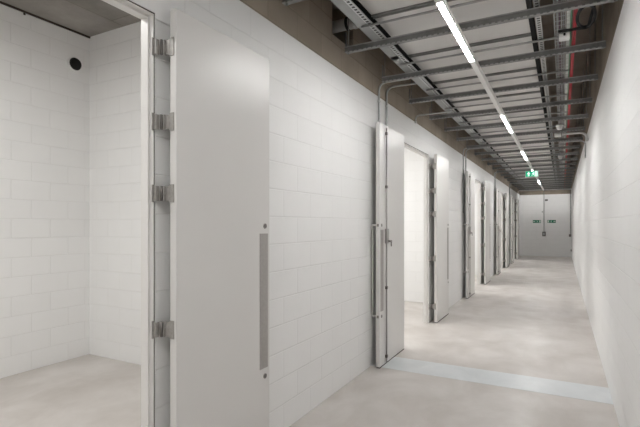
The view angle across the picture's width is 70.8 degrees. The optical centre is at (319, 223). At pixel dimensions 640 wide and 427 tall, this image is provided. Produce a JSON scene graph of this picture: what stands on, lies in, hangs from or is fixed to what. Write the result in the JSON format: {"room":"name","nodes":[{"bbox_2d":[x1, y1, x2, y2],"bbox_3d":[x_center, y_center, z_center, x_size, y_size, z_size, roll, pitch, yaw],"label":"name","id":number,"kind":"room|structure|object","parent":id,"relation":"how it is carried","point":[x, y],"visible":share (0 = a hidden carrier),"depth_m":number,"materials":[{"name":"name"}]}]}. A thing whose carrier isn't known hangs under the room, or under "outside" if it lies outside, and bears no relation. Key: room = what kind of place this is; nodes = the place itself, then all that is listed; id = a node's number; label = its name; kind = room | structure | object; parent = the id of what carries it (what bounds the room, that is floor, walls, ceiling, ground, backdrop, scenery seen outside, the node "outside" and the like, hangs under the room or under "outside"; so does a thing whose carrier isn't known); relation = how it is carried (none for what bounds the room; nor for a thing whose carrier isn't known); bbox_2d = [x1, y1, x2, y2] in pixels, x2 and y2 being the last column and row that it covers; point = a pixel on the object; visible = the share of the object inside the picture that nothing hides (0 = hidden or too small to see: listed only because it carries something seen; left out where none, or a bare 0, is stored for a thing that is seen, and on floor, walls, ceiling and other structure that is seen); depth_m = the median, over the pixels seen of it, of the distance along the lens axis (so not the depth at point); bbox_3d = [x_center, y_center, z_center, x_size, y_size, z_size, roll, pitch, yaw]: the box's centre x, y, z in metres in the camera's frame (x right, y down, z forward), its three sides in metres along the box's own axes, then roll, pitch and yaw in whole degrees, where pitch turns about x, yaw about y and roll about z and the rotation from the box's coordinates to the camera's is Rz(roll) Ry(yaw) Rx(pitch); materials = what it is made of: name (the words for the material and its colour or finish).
{"room":"storage facility corridor","nodes":[
{"label":"storage facility corridor","id":0,"kind":"room"},
{"bbox_2d":[0,4,88,378],"bbox_3d":[0.940,-0.380,13.602,0.100,4.240,29.350,0,0,28],"label":"wall","id":1,"kind":"structure","parent":0,"point":[44,103],"depth_m":5.47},
{"bbox_2d":[0,1,89,38],"bbox_3d":[-4.421,-2.478,3.507,0.020,0.045,5.690,0,0,28],"label":"trim","id":2,"kind":"structure","parent":1,"relation":"attached to","point":[1,2],"depth_m":5.45,"materials":[{"name":"metal"}]},
{"bbox_2d":[67,57,81,71],"bbox_3d":[-3.162,-2.065,5.811,0.055,0.176,0.176,0,0,28],"label":"vent","id":3,"kind":"object","parent":1,"relation":"attached to","point":[74,63],"depth_m":5.78,"materials":[{"name":"black plastic"}]},
{"bbox_2d":[0,0,140,36],"bbox_3d":[2.461,-2.575,12.841,3.502,0.150,29.450,0,0,28],"label":"ceiling","id":4,"kind":"structure","parent":0,"point":[90,18],"depth_m":5.34,"materials":[{"name":"concrete"}]},
{"bbox_2d":[89,21,140,364],"bbox_3d":[-1.537,-0.380,5.300,3.402,4.240,0.200,0,0,28],"label":"wall","id":5,"kind":"structure","parent":0,"point":[114,55],"depth_m":5.76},
{"bbox_2d":[0,256,619,426],"bbox_3d":[3.307,1.840,11.563,6.402,0.200,31.100,0,0,28],"label":"floor","id":6,"kind":"structure","parent":0,"point":[531,318],"depth_m":5.13,"materials":[{"name":"concrete"}]},
{"bbox_2d":[371,357,612,403],"bbox_3d":[1.845,1.739,5.148,2.500,0.002,0.495,0,0,28],"label":"floor strip","id":7,"kind":"object","parent":6,"relation":"on","point":[521,382],"depth_m":5.03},
{"bbox_2d":[130,0,519,426],"bbox_3d":[3.550,-0.575,11.432,0.450,4.630,30.700,0,0,28],"label":"wall","id":8,"kind":"structure","parent":0,"point":[323,104],"depth_m":4.33,"materials":[{"name":"concrete"}]},
{"bbox_2d":[102,0,154,426],"bbox_3d":[-1.410,0.263,1.823,0.085,2.955,1.793,0,0,28],"label":"door frame","id":9,"kind":"structure","parent":8,"relation":"attached to","point":[147,17],"depth_m":2.59,"materials":[{"name":"paint"}]},
{"bbox_2d":[152,8,268,426],"bbox_3d":[-0.667,0.255,2.968,0.138,2.970,0.985,0,0,28],"label":"door leaf","id":10,"kind":"structure","parent":8,"relation":"in","point":[217,193],"depth_m":2.85,"materials":[{"name":"paint"}]},
{"bbox_2d":[332,17,357,33],"bbox_3d":[0.344,-2.474,5.037,0.761,0.831,0.621,0,0,28],"label":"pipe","id":11,"kind":"object","parent":8,"relation":"attached to","point":[340,25],"visible":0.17,"depth_m":4.77,"materials":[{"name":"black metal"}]},
{"bbox_2d":[372,122,403,368],"bbox_3d":[0.927,0.255,5.873,0.194,2.970,1.016,0,0,28],"label":"door leaf","id":12,"kind":"structure","parent":8,"relation":"in","point":[389,224],"depth_m":5.68,"materials":[{"name":"paint"}]},
{"bbox_2d":[377,79,408,121],"bbox_3d":[0.916,-1.031,5.633,0.403,1.542,0.040,0,0,28],"label":"conduit","id":13,"kind":"object","parent":8,"relation":"attached to","point":[381,84],"visible":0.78,"depth_m":5.71,"materials":[{"name":"metal"}]},
{"bbox_2d":[385,82,415,125],"bbox_3d":[1.077,-1.041,5.870,0.463,1.562,0.040,0,0,28],"label":"conduit","id":14,"kind":"object","parent":8,"relation":"attached to","point":[389,88],"visible":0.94,"depth_m":5.96,"materials":[{"name":"metal"}]},
{"bbox_2d":[404,143,428,322],"bbox_3d":[1.457,0.263,7.155,0.085,2.955,1.793,0,0,28],"label":"door frame","id":15,"kind":"structure","parent":8,"relation":"attached to","point":[426,156],"depth_m":7.92,"materials":[{"name":"paint"}]},
{"bbox_2d":[414,111,450,122],"bbox_3d":[1.756,-1.669,7.026,0.563,0.128,0.044,0,0,28],"label":"conduit","id":16,"kind":"object","parent":8,"relation":"attached to","point":[415,121],"visible":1,"depth_m":7.04,"materials":[{"name":"metal"}]},
{"bbox_2d":[429,154,448,322],"bbox_3d":[2.201,0.255,8.300,0.138,2.970,0.985,0,0,28],"label":"door leaf","id":17,"kind":"structure","parent":8,"relation":"in","point":[440,166],"depth_m":8.12,"materials":[{"name":"metal"}]},
{"bbox_2d":[463,148,465,212],"bbox_3d":[3.544,-1.031,10.521,0.403,1.542,0.040,0,0,28],"label":"conduit","id":18,"kind":"object","parent":8,"relation":"attached to","point":[465,148],"visible":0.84,"depth_m":10.60,"materials":[{"name":"metal"}]},
{"bbox_2d":[463,171,474,298],"bbox_3d":[3.646,0.255,10.928,0.194,2.970,1.016,0,0,28],"label":"door leaf","id":19,"kind":"structure","parent":8,"relation":"in","point":[470,178],"depth_m":10.78,"materials":[{"name":"metal"}]},
{"bbox_2d":[465,148,481,212],"bbox_3d":[3.722,-1.041,10.789,0.463,1.562,0.040,0,0,28],"label":"conduit","id":20,"kind":"object","parent":8,"relation":"attached to","point":[471,148],"visible":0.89,"depth_m":10.88,"materials":[{"name":"metal"}]},
{"bbox_2d":[475,179,480,283],"bbox_3d":[4.176,0.263,12.210,0.085,2.955,1.793,0,0,28],"label":"trim","id":21,"kind":"structure","parent":8,"relation":"attached to","point":[477,181],"depth_m":12.97,"materials":[{"name":"paint"}]},
{"bbox_2d":[481,181,489,283],"bbox_3d":[4.919,0.255,13.355,0.138,2.970,0.985,0,0,28],"label":"door leaf","id":22,"kind":"structure","parent":8,"relation":"in","point":[486,188],"depth_m":13.06,"materials":[{"name":"metal"}]},
{"bbox_2d":[494,172,495,215],"bbox_3d":[6.154,-1.031,15.374,0.403,1.542,0.040,0,0,28],"label":"conduit","id":23,"kind":"object","parent":8,"relation":"attached to","point":[495,172],"visible":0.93,"depth_m":15.45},
{"bbox_2d":[495,172,496,216],"bbox_3d":[6.332,-1.041,15.642,0.463,1.562,0.040,0,0,28],"label":"conduit","id":24,"kind":"object","parent":8,"relation":"attached to","point":[496,172],"visible":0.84,"depth_m":15.73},
{"bbox_2d":[494,188,500,274],"bbox_3d":[6.256,0.255,15.781,0.194,2.970,1.016,0,0,28],"label":"door leaf","id":25,"kind":"structure","parent":8,"relation":"in","point":[498,191],"depth_m":15.53,"materials":[{"name":"metal"}]},
{"bbox_2d":[501,193,502,267],"bbox_3d":[6.785,0.263,17.063,0.085,2.955,1.793,0,0,28],"label":"trim","id":26,"kind":"structure","parent":8,"relation":"attached to","point":[501,193],"depth_m":17.82,"materials":[{"name":"paint"}]},
{"bbox_2d":[503,193,508,267],"bbox_3d":[7.529,0.255,18.208,0.138,2.970,0.985,0,0,28],"label":"door leaf","id":27,"kind":"structure","parent":8,"relation":"in","point":[506,197],"depth_m":17.82,"materials":[{"name":"metal"}]},
{"bbox_2d":[509,196,513,263],"bbox_3d":[8.591,0.255,20.123,0.194,2.970,1.016,0,0,28],"label":"door leaf","id":28,"kind":"structure","parent":8,"relation":"in","point":[512,197],"depth_m":19.83,"materials":[{"name":"metal"}]},
{"bbox_2d":[514,199,518,258],"bbox_3d":[9.864,0.255,22.550,0.138,2.970,0.985,0,0,28],"label":"door leaf","id":29,"kind":"structure","parent":8,"relation":"in","point":[517,200],"depth_m":22.16,"materials":[{"name":"metal"}]},
{"bbox_2d":[358,0,431,14],"bbox_3d":[0.771,-1.915,3.332,1.255,0.030,1.076,0,0,28],"label":"ceiling panel","id":30,"kind":"object","parent":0,"point":[372,6],"visible":1,"depth_m":3.90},
{"bbox_2d":[371,0,454,18],"bbox_3d":[1.031,-1.907,3.817,1.255,0.046,0.060,0,0,28],"label":"bar","id":31,"kind":"object","parent":30,"relation":"attached to","point":[429,3],"visible":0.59,"depth_m":3.96,"materials":[{"name":"metal"}]},
{"bbox_2d":[404,147,422,302],"bbox_3d":[1.305,-0.380,10.585,3.402,4.240,0.200,0,0,28],"label":"wall","id":32,"kind":"structure","parent":0,"point":[413,162],"depth_m":10.05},
{"bbox_2d":[375,0,530,54],"bbox_3d":[1.292,-1.915,4.301,1.255,0.030,1.076,0,0,28],"label":"ceiling panel","id":33,"kind":"object","parent":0,"point":[488,8],"visible":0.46,"depth_m":4.29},
{"bbox_2d":[408,32,530,57],"bbox_3d":[1.552,-1.907,4.786,1.255,0.046,0.060,0,0,28],"label":"bar","id":34,"kind":"object","parent":33,"relation":"attached to","point":[525,34],"visible":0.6,"depth_m":4.72,"materials":[{"name":"metal"}]},
{"bbox_2d":[411,36,535,81],"bbox_3d":[1.813,-1.915,5.270,1.255,0.030,1.076,0,0,28],"label":"ceiling panel","id":35,"kind":"object","parent":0,"point":[526,48],"visible":0.43,"depth_m":5.20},
{"bbox_2d":[433,67,536,83],"bbox_3d":[2.073,-1.907,5.754,1.255,0.046,0.060,0,0,28],"label":"bar","id":36,"kind":"object","parent":35,"relation":"attached to","point":[530,68],"visible":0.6,"depth_m":5.70,"materials":[{"name":"metal"}]},
{"bbox_2d":[475,182,476,274],"bbox_3d":[4.222,-0.380,16.010,3.402,4.240,0.200,0,0,28],"label":"wall","id":37,"kind":"structure","parent":0,"point":[475,182],"depth_m":15.31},
{"bbox_2d":[435,69,539,101],"bbox_3d":[2.334,-1.915,6.239,1.255,0.030,1.076,0,0,28],"label":"ceiling panel","id":38,"kind":"object","parent":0,"point":[530,72],"visible":0.43,"depth_m":6.13,"materials":[{"name":"metal"}]},
{"bbox_2d":[450,90,539,103],"bbox_3d":[2.594,-1.907,6.723,1.255,0.046,0.060,0,0,28],"label":"bar","id":39,"kind":"object","parent":38,"relation":"attached to","point":[532,92],"visible":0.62,"depth_m":6.68,"materials":[{"name":"metal"}]},
{"bbox_2d":[453,93,541,116],"bbox_3d":[2.855,-1.915,7.208,1.255,0.030,1.076,0,0,28],"label":"ceiling panel","id":40,"kind":"object","parent":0,"point":[532,101],"visible":0.43,"depth_m":7.09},
{"bbox_2d":[464,108,542,117],"bbox_3d":[3.115,-1.907,7.692,1.255,0.046,0.060,0,0,28],"label":"bar","id":41,"kind":"object","parent":40,"relation":"attached to","point":[538,108],"visible":0.57,"depth_m":7.66,"materials":[{"name":"metal"}]},
{"bbox_2d":[466,110,544,124],"bbox_3d":[3.376,-1.915,8.176,1.255,0.030,1.076,0,0,28],"label":"ceiling panel","id":42,"kind":"object","parent":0,"point":[536,111],"visible":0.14,"depth_m":8.03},
{"bbox_2d":[475,122,544,129],"bbox_3d":[3.636,-1.907,8.661,1.255,0.046,0.060,0,0,28],"label":"bar","id":43,"kind":"object","parent":42,"relation":"attached to","point":[539,122],"visible":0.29,"depth_m":8.61,"materials":[{"name":"metal"}]},
{"bbox_2d":[477,123,546,135],"bbox_3d":[3.897,-1.915,9.145,1.255,0.030,1.076,0,0,28],"label":"ceiling panel","id":44,"kind":"object","parent":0,"point":[540,124],"visible":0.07,"depth_m":9.05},
{"bbox_2d":[485,133,547,143],"bbox_3d":[4.418,-1.915,10.114,1.255,0.030,1.076,0,0,28],"label":"ceiling panel","id":45,"kind":"object","parent":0,"point":[534,135],"visible":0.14,"depth_m":10.00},
{"bbox_2d":[492,143,548,150],"bbox_3d":[4.939,-1.915,11.083,1.255,0.030,1.076,0,0,28],"label":"ceiling panel","id":46,"kind":"object","parent":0,"point":[536,144],"visible":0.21,"depth_m":11.03,"materials":[{"name":"metal"}]},
{"bbox_2d":[499,150,549,156],"bbox_3d":[5.460,-1.915,12.052,1.255,0.030,1.076,0,0,28],"label":"ceiling panel","id":47,"kind":"object","parent":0,"point":[509,154],"visible":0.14,"depth_m":12.13,"materials":[{"name":"metal"}]},
{"bbox_2d":[503,156,550,161],"bbox_3d":[5.981,-1.915,13.020,1.255,0.030,1.076,0,0,28],"label":"ceiling panel","id":48,"kind":"object","parent":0,"point":[549,157],"visible":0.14,"depth_m":13.26,"materials":[{"name":"metal"}]},
{"bbox_2d":[508,162,551,165],"bbox_3d":[6.502,-1.915,13.989,1.255,0.030,1.076,0,0,28],"label":"ceiling panel","id":49,"kind":"object","parent":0,"point":[535,162],"visible":0.14,"depth_m":14.13,"materials":[{"name":"metal"}]},
{"bbox_2d":[511,166,552,169],"bbox_3d":[7.023,-1.915,14.958,1.255,0.030,1.076,0,0,28],"label":"ceiling panel","id":50,"kind":"object","parent":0,"point":[543,166],"visible":0.21,"depth_m":15.13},
{"bbox_2d":[520,169,570,256],"bbox_3d":[12.143,-0.575,24.297,2.700,4.630,0.100,0,0,28],"label":"wall","id":51,"kind":"structure","parent":0,"point":[556,242],"depth_m":24.24,"materials":[{"name":"paint"}]},
{"bbox_2d":[570,190,570,233],"bbox_3d":[13.174,-0.810,23.669,0.060,2.700,0.032,0,0,28],"label":"conduit","id":52,"kind":"object","parent":51,"relation":"attached to","point":[570,190],"visible":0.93,"depth_m":23.65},
{"bbox_2d":[519,188,571,190],"bbox_3d":[11.753,-1.784,23.541,2.468,0.062,0.071,0,0,28],"label":"bar","id":53,"kind":"object","parent":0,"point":[568,188],"visible":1,"depth_m":23.49,"materials":[{"name":"grey"}]},
{"bbox_2d":[532,0,599,167],"bbox_3d":[4.849,-2.965,10.733,2.700,0.150,30.900,0,0,28],"label":"cable tray","id":54,"kind":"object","parent":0,"point":[582,36],"depth_m":7.95,"materials":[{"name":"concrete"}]},
{"bbox_2d":[282,0,304,5],"bbox_3d":[0.733,-2.307,3.007,2.318,1.167,0.051,0,0,28],"label":"bar","id":55,"kind":"object","parent":54,"relation":"hanging from","point":[285,2],"visible":1,"depth_m":3.52,"materials":[{"name":"metal"}]},
{"bbox_2d":[330,0,526,188],"bbox_3d":[5.155,-1.833,12.953,0.096,0.075,24.700,0,0,28],"label":"cable tray","id":56,"kind":"object","parent":55,"relation":"on","point":[340,4],"visible":0.45,"depth_m":4.74,"materials":[{"name":"metal"}]},
{"bbox_2d":[343,0,519,180],"bbox_3d":[5.219,-1.798,12.919,0.050,0.006,24.700,0,0,28],"label":"channel","id":57,"kind":"object","parent":55,"relation":"on","point":[349,3],"visible":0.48,"depth_m":4.72,"materials":[{"name":"metal"}]},
{"bbox_2d":[361,0,486,27],"bbox_3d":[1.111,-1.784,3.683,1.668,0.022,0.022,0,0,28],"label":"rod","id":58,"kind":"object","parent":57,"relation":"attached to","point":[474,1],"visible":1,"depth_m":3.83,"materials":[{"name":"metal"}]},
{"bbox_2d":[400,36,558,65],"bbox_3d":[1.632,-1.784,4.652,1.668,0.022,0.022,0,0,28],"label":"rod","id":59,"kind":"object","parent":57,"relation":"attached to","point":[557,37],"visible":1,"depth_m":4.60,"materials":[{"name":"metal"}]},
{"bbox_2d":[426,69,568,90],"bbox_3d":[2.153,-1.784,5.621,1.668,0.022,0.022,0,0,28],"label":"rod","id":60,"kind":"object","parent":57,"relation":"attached to","point":[568,69],"visible":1,"depth_m":5.54,"materials":[{"name":"metal"}]},
{"bbox_2d":[445,94,567,109],"bbox_3d":[2.674,-1.784,6.590,1.668,0.022,0.022,0,0,28],"label":"rod","id":61,"kind":"object","parent":57,"relation":"attached to","point":[560,94],"visible":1,"depth_m":6.53,"materials":[{"name":"metal"}]},
{"bbox_2d":[459,111,566,123],"bbox_3d":[3.195,-1.784,7.558,1.668,0.022,0.022,0,0,28],"label":"rod","id":62,"kind":"object","parent":57,"relation":"attached to","point":[564,111],"visible":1,"depth_m":7.51,"materials":[{"name":"metal"}]},
{"bbox_2d":[470,125,565,134],"bbox_3d":[3.716,-1.784,8.527,1.668,0.022,0.022,0,0,28],"label":"rod","id":63,"kind":"object","parent":57,"relation":"attached to","point":[563,125],"visible":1,"depth_m":8.51,"materials":[{"name":"metal"}]},
{"bbox_2d":[479,135,565,142],"bbox_3d":[4.237,-1.784,9.496,1.668,0.022,0.022,0,0,28],"label":"rod","id":64,"kind":"object","parent":57,"relation":"attached to","point":[563,135],"visible":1,"depth_m":9.47,"materials":[{"name":"metal"}]},
{"bbox_2d":[488,144,564,149],"bbox_3d":[4.758,-1.784,10.465,1.668,0.022,0.022,0,0,28],"label":"rod","id":65,"kind":"object","parent":57,"relation":"attached to","point":[556,144],"visible":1,"depth_m":10.41,"materials":[{"name":"metal"}]},
{"bbox_2d":[493,151,564,156],"bbox_3d":[5.279,-1.784,11.434,1.668,0.022,0.022,0,0,28],"label":"rod","id":66,"kind":"object","parent":57,"relation":"attached to","point":[555,151],"visible":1,"depth_m":11.38,"materials":[{"name":"metal"}]},
{"bbox_2d":[498,157,564,161],"bbox_3d":[5.800,-1.784,12.402,1.668,0.022,0.022,0,0,28],"label":"rod","id":67,"kind":"object","parent":57,"relation":"attached to","point":[552,157],"visible":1,"depth_m":12.39,"materials":[{"name":"metal"}]},
{"bbox_2d":[503,162,564,165],"bbox_3d":[6.321,-1.784,13.371,1.668,0.022,0.022,0,0,28],"label":"rod","id":68,"kind":"object","parent":57,"relation":"attached to","point":[552,162],"visible":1,"depth_m":13.31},
{"bbox_2d":[506,166,563,169],"bbox_3d":[6.842,-1.784,14.340,1.668,0.022,0.022,0,0,28],"label":"rod","id":69,"kind":"object","parent":57,"relation":"attached to","point":[557,166],"visible":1,"depth_m":14.28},
{"bbox_2d":[511,170,563,172],"bbox_3d":[7.363,-1.784,15.309,1.668,0.022,0.022,0,0,28],"label":"rod","id":70,"kind":"object","parent":57,"relation":"attached to","point":[551,170],"visible":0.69,"depth_m":15.23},
{"bbox_2d":[434,0,543,190],"bbox_3d":[4.772,-1.708,10.605,0.060,0.055,27.200,0,0,28],"label":"rail","id":71,"kind":"object","parent":55,"relation":"attached to","point":[475,65],"visible":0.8,"depth_m":5.57,"materials":[{"name":"white metal"}]},
{"bbox_2d":[435,0,474,61],"bbox_3d":[1.234,-1.690,4.026,0.054,0.030,1.420,0,0,28],"label":"strip light","id":72,"kind":"object","parent":71,"relation":"attached to","point":[441,5],"visible":1,"depth_m":3.88,"materials":[{"name":"white"}]},
{"bbox_2d":[500,115,512,132],"bbox_3d":[3.159,-1.690,7.606,0.054,0.030,1.510,0,0,28],"label":"strip light","id":73,"kind":"object","parent":71,"relation":"attached to","point":[503,117],"visible":0.91,"depth_m":7.51,"materials":[{"name":"white"}]},
{"bbox_2d":[525,170,538,176],"bbox_3d":[6.532,-1.560,13.877,0.376,0.229,0.040,0,0,28],"label":"exit sign","id":74,"kind":"object","parent":71,"relation":"hanging from","point":[532,173],"visible":1,"depth_m":13.85,"materials":[{"name":"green plastic"}]},
{"bbox_2d":[533,0,557,179],"bbox_3d":[6.399,-1.798,12.284,0.045,0.006,24.700,0,0,28],"label":"channel","id":75,"kind":"object","parent":55,"relation":"on","point":[536,3],"visible":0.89,"depth_m":4.91,"materials":[{"name":"metal"}]},
{"bbox_2d":[563,0,570,169],"bbox_3d":[6.604,-1.810,12.174,0.028,0.030,24.700,0,0,28],"label":"duct","id":76,"kind":"object","parent":55,"relation":"on","point":[569,11],"visible":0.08,"depth_m":5.03,"materials":[{"name":"metal"}]},
{"bbox_2d":[345,0,617,53],"bbox_3d":[1.282,-2.307,4.029,2.318,1.167,0.051,0,0,28],"label":"bar","id":77,"kind":"object","parent":54,"relation":"hanging from","point":[571,4],"visible":0.98,"depth_m":3.95,"materials":[{"name":"metal"}]},
{"bbox_2d":[382,4,605,82],"bbox_3d":[1.784,-2.307,4.962,2.318,1.167,0.051,0,0,28],"label":"bar","id":78,"kind":"object","parent":54,"relation":"hanging from","point":[601,44],"visible":0.97,"depth_m":4.84,"materials":[{"name":"metal"}]},
{"bbox_2d":[564,10,571,170],"bbox_3d":[6.575,-1.800,12.076,0.009,0.015,24.500,0,0,28],"label":"cable","id":79,"kind":"object","parent":78,"relation":"on","point":[571,10],"visible":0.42,"depth_m":4.92,"materials":[{"name":"plastic"}]},
{"bbox_2d":[409,20,597,103],"bbox_3d":[2.310,-2.307,5.940,2.318,1.167,0.051,0,0,28],"label":"bar","id":80,"kind":"object","parent":54,"relation":"hanging from","point":[594,76],"visible":0.93,"depth_m":5.80,"materials":[{"name":"metal"}]},
{"bbox_2d":[429,27,592,119],"bbox_3d":[2.845,-2.307,6.935,2.318,1.167,0.051,0,0,28],"label":"bar","id":81,"kind":"object","parent":54,"relation":"hanging from","point":[581,100],"visible":0.93,"depth_m":6.82,"materials":[{"name":"metal"}]},
{"bbox_2d":[444,51,588,131],"bbox_3d":[3.352,-2.307,7.878,2.318,1.167,0.051,0,0,28],"label":"bar","id":82,"kind":"object","parent":54,"relation":"hanging from","point":[579,116],"visible":0.94,"depth_m":7.75,"materials":[{"name":"metal"}]},
{"bbox_2d":[456,68,584,140],"bbox_3d":[3.873,-2.307,8.846,2.318,1.167,0.051,0,0,28],"label":"bar","id":83,"kind":"object","parent":54,"relation":"hanging from","point":[583,127],"visible":0.94,"depth_m":8.72,"materials":[{"name":"metal"}]},
{"bbox_2d":[466,84,582,148],"bbox_3d":[4.394,-2.307,9.815,2.318,1.167,0.051,0,0,28],"label":"bar","id":84,"kind":"object","parent":54,"relation":"hanging from","point":[581,137],"visible":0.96,"depth_m":9.70,"materials":[{"name":"metal"}]},
{"bbox_2d":[475,97,580,154],"bbox_3d":[4.915,-2.307,10.784,2.318,1.167,0.051,0,0,28],"label":"bar","id":85,"kind":"object","parent":54,"relation":"hanging from","point":[579,145],"visible":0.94,"depth_m":10.65,"materials":[{"name":"metal"}]},
{"bbox_2d":[481,148,578,160],"bbox_3d":[5.436,-2.307,11.753,2.318,1.167,0.051,0,0,28],"label":"bar","id":86,"kind":"object","parent":54,"relation":"hanging from","point":[568,153],"visible":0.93,"depth_m":11.70,"materials":[{"name":"metal"}]},
{"bbox_2d":[564,9,575,183],"bbox_3d":[6.594,-1.804,12.066,0.017,0.020,24.500,0,0,28],"label":"cable","id":87,"kind":"object","parent":86,"relation":"on","point":[575,9],"visible":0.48,"depth_m":5.00,"materials":[{"name":"plastic"}]},
{"bbox_2d":[564,9,577,185],"bbox_3d":[6.608,-1.804,12.059,0.017,0.020,24.500,0,0,28],"label":"cable","id":88,"kind":"object","parent":86,"relation":"on","point":[576,9],"visible":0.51,"depth_m":5.11,"materials":[{"name":"plastic"}]},
{"bbox_2d":[487,119,577,165],"bbox_3d":[5.957,-2.307,12.722,2.318,1.167,0.051,0,0,28],"label":"bar","id":89,"kind":"object","parent":54,"relation":"hanging from","point":[576,158],"visible":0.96,"depth_m":12.64,"materials":[{"name":"metal"}]},
{"bbox_2d":[492,125,576,169],"bbox_3d":[6.478,-2.307,13.690,2.318,1.167,0.051,0,0,28],"label":"bar","id":90,"kind":"object","parent":54,"relation":"hanging from","point":[575,163],"visible":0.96,"depth_m":13.60,"materials":[{"name":"metal"}]},
{"bbox_2d":[497,134,575,172],"bbox_3d":[6.999,-2.307,14.659,2.318,1.167,0.051,0,0,28],"label":"bar","id":91,"kind":"object","parent":54,"relation":"hanging from","point":[574,167],"visible":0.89,"depth_m":14.52,"materials":[{"name":"metal"}]},
{"bbox_2d":[501,170,574,175],"bbox_3d":[7.520,-2.307,15.628,2.318,1.167,0.051,0,0,28],"label":"bar","id":92,"kind":"object","parent":54,"relation":"hanging from","point":[573,171],"visible":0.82,"depth_m":15.48,"materials":[{"name":"metal"}]},
{"bbox_2d":[553,0,565,169],"bbox_3d":[6.545,-1.825,12.206,0.093,0.055,24.700,0,0,28],"label":"basket tray","id":93,"kind":"object","parent":92,"relation":"on","point":[557,1],"visible":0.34,"depth_m":4.96,"materials":[{"name":"metal"}]},
{"bbox_2d":[555,0,559,142],"bbox_3d":[6.474,-1.816,12.131,0.018,0.018,24.500,0,0,28],"label":"cable","id":94,"kind":"object","parent":93,"relation":"in","point":[555,0],"visible":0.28,"depth_m":4.45,"materials":[{"name":"plastic"}]},
{"bbox_2d":[556,124,562,129],"bbox_3d":[4.346,-1.752,8.166,0.120,0.085,0.120,0,0,28],"label":"smoke detector","id":95,"kind":"object","parent":93,"relation":"attached to","point":[560,126],"visible":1,"depth_m":8.13,"materials":[{"name":"white plastic"}]},
{"bbox_2d":[559,0,561,152],"bbox_3d":[6.498,-1.816,12.118,0.018,0.018,24.500,0,0,28],"label":"cable","id":96,"kind":"object","parent":93,"relation":"in","point":[559,0],"visible":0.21,"depth_m":5.17,"materials":[{"name":"plastic"}]},
{"bbox_2d":[562,1,563,165],"bbox_3d":[6.521,-1.816,12.105,0.018,0.018,24.500,0,0,28],"label":"cable","id":97,"kind":"object","parent":93,"relation":"in","point":[563,1],"visible":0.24,"depth_m":5.54,"materials":[{"name":"plastic"}]},
{"bbox_2d":[559,32,569,41],"bbox_3d":[2.320,-1.778,4.271,0.090,0.040,0.130,0,0,28],"label":"junction box","id":98,"kind":"object","parent":93,"relation":"attached to","point":[564,36],"visible":1,"depth_m":4.24,"materials":[{"name":"white plastic"}]},
{"bbox_2d":[558,5,596,32],"bbox_3d":[2.288,-1.827,3.885,0.241,0.128,0.522,0,0,6],"label":"cable","id":99,"kind":"object","parent":93,"relation":"on","point":[593,13],"visible":0.85,"depth_m":3.95,"materials":[{"name":"black plastic"}]},
{"bbox_2d":[504,173,573,178],"bbox_3d":[8.041,-2.307,16.597,2.318,1.167,0.051,0,0,28],"label":"bar","id":100,"kind":"object","parent":54,"relation":"hanging from","point":[573,173],"visible":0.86,"depth_m":16.46,"materials":[{"name":"metal"}]},
{"bbox_2d":[507,148,572,180],"bbox_3d":[8.562,-2.307,17.566,2.318,1.167,0.051,0,0,28],"label":"bar","id":101,"kind":"object","parent":54,"relation":"hanging from","point":[572,148],"visible":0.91,"depth_m":17.46,"materials":[{"name":"metal"}]},
{"bbox_2d":[510,179,572,182],"bbox_3d":[9.083,-2.307,18.534,2.318,1.167,0.051,0,0,28],"label":"bar","id":102,"kind":"object","parent":54,"relation":"hanging from","point":[561,179],"visible":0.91,"depth_m":18.46,"materials":[{"name":"metal"}]},
{"bbox_2d":[513,155,571,184],"bbox_3d":[9.604,-2.307,19.503,2.318,1.167,0.051,0,0,28],"label":"bar","id":103,"kind":"object","parent":54,"relation":"hanging from","point":[571,155],"visible":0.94,"depth_m":19.38,"materials":[{"name":"metal"}]},
{"bbox_2d":[515,183,571,186],"bbox_3d":[10.125,-2.307,20.472,2.318,1.167,0.051,0,0,28],"label":"bar","id":104,"kind":"object","parent":54,"relation":"hanging from","point":[569,183],"visible":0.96,"depth_m":20.42,"materials":[{"name":"metal"}]},
{"bbox_2d":[517,162,570,188],"bbox_3d":[10.646,-2.307,21.441,2.318,1.167,0.051,0,0,28],"label":"bar","id":105,"kind":"object","parent":54,"relation":"hanging from","point":[570,162],"visible":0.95,"depth_m":21.35,"materials":[{"name":"metal"}]},
{"bbox_2d":[519,187,570,189],"bbox_3d":[11.167,-2.307,22.410,2.318,1.167,0.051,0,0,28],"label":"bar","id":106,"kind":"object","parent":54,"relation":"hanging from","point":[557,187],"visible":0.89,"depth_m":22.37,"materials":[{"name":"metal"}]},
{"bbox_2d":[571,0,639,426],"bbox_3d":[5.994,-0.575,10.118,0.100,4.630,30.700,0,0,28],"label":"wall","id":107,"kind":"structure","parent":0,"point":[605,192],"depth_m":4.33,"materials":[{"name":"paint"}]},
{"bbox_2d":[561,140,585,157],"bbox_3d":[5.275,-1.547,9.369,0.457,0.373,0.040,0,0,28],"label":"conduit","id":108,"kind":"object","parent":107,"relation":"attached to","point":[577,140],"visible":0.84,"depth_m":9.30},
{"bbox_2d":[562,131,588,140],"bbox_3d":[4.787,-1.634,8.440,0.437,0.189,0.060,0,0,28],"label":"conduit","id":109,"kind":"object","parent":107,"relation":"attached to","point":[580,132],"visible":1,"depth_m":8.39,"materials":[{"name":"metal"}]},
{"bbox_3d":[-0.792,-1.915,0.426,1.255,0.030,1.076,0,0,28],"label":"ceiling panel","id":110,"kind":"object","parent":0,"visible":0},
{"bbox_2d":[352,0,510,168],"bbox_3d":[4.889,-1.924,12.358,0.040,0.072,27.500,0,0,28],"label":"trim","id":111,"kind":"structure","parent":110,"relation":"attached to","point":[358,4],"depth_m":4.95,"materials":[{"name":"black metal"}]},
{"bbox_2d":[525,0,556,187],"bbox_3d":[6.030,-1.924,11.745,0.040,0.072,27.500,0,0,28],"label":"trim","id":112,"kind":"structure","parent":110,"relation":"attached to","point":[529,5],"depth_m":5.20,"materials":[{"name":"black metal"}]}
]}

